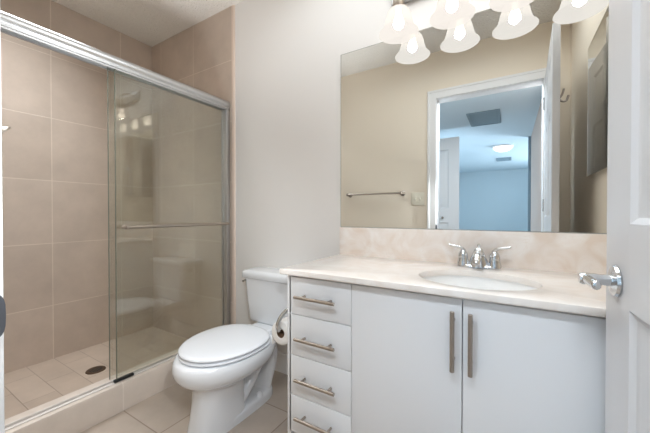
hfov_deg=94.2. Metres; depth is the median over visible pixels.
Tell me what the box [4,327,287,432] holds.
floor
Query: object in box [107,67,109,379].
door frame
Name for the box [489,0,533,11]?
vanity light
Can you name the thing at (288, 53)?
wall
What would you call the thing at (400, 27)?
vanity light
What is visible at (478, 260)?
faucet
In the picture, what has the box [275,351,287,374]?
baseboard
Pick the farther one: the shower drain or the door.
the shower drain
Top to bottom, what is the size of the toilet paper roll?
0.110 m
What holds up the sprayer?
attached to the wall
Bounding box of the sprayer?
[1,125,10,133]
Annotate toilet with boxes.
[172,267,287,432]
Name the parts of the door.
lever, handle, panel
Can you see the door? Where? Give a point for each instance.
(626, 280)
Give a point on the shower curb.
(78, 416)
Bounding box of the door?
[578,0,649,432]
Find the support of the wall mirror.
attached to the wall at (288, 53)
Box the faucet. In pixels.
[449,243,510,269]
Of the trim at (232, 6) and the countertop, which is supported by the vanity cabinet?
the countertop
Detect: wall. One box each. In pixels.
[0,0,152,373]
[152,0,589,353]
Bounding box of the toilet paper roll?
[272,317,287,344]
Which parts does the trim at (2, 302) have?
strike plate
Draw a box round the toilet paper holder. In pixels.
[275,308,287,332]
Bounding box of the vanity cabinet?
[287,275,605,432]
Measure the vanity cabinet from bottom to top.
0.742 m
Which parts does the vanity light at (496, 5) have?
lamp shade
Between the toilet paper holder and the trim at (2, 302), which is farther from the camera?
the toilet paper holder
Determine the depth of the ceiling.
2.15 m
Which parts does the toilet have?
lid, bowl, seat, tank lid, tank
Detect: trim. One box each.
[0,40,5,432]
[231,5,235,323]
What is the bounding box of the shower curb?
[5,349,177,432]
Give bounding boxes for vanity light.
[379,0,418,43]
[430,0,474,29]
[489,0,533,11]
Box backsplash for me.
[340,227,606,274]
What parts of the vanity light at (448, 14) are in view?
bulb, lamp shade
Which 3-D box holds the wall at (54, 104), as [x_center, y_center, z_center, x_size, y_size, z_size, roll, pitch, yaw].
[-1.892,-0.243,2.062,0.120,2.415,1.352,0,1,31]
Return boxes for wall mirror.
[341,0,608,233]
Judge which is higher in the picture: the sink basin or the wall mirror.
the wall mirror
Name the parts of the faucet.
lever, handle, spout, plate, handle, lever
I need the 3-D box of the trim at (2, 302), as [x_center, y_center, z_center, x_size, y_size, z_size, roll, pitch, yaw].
[-0.118,-0.053,0.130,0.924,2.073,0.143,0,1,31]
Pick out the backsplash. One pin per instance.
(544, 251)
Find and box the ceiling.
[52,0,243,46]
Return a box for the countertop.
[279,254,605,317]
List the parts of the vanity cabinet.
pull handle, pull handle, pull handle, pull handle, drawer, drawer, drawer, drawer, cabinet door, pull handle, pull handle, cabinet door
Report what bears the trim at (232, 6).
attached to the wall at (288, 53)
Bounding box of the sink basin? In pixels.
[423,275,536,301]
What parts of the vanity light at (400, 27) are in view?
bulb, lamp arm, lamp shade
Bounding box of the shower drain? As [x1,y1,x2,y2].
[85,366,105,374]
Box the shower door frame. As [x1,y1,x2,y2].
[0,10,229,430]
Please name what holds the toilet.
on the floor
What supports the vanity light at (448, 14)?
attached to the wall at (288, 53)

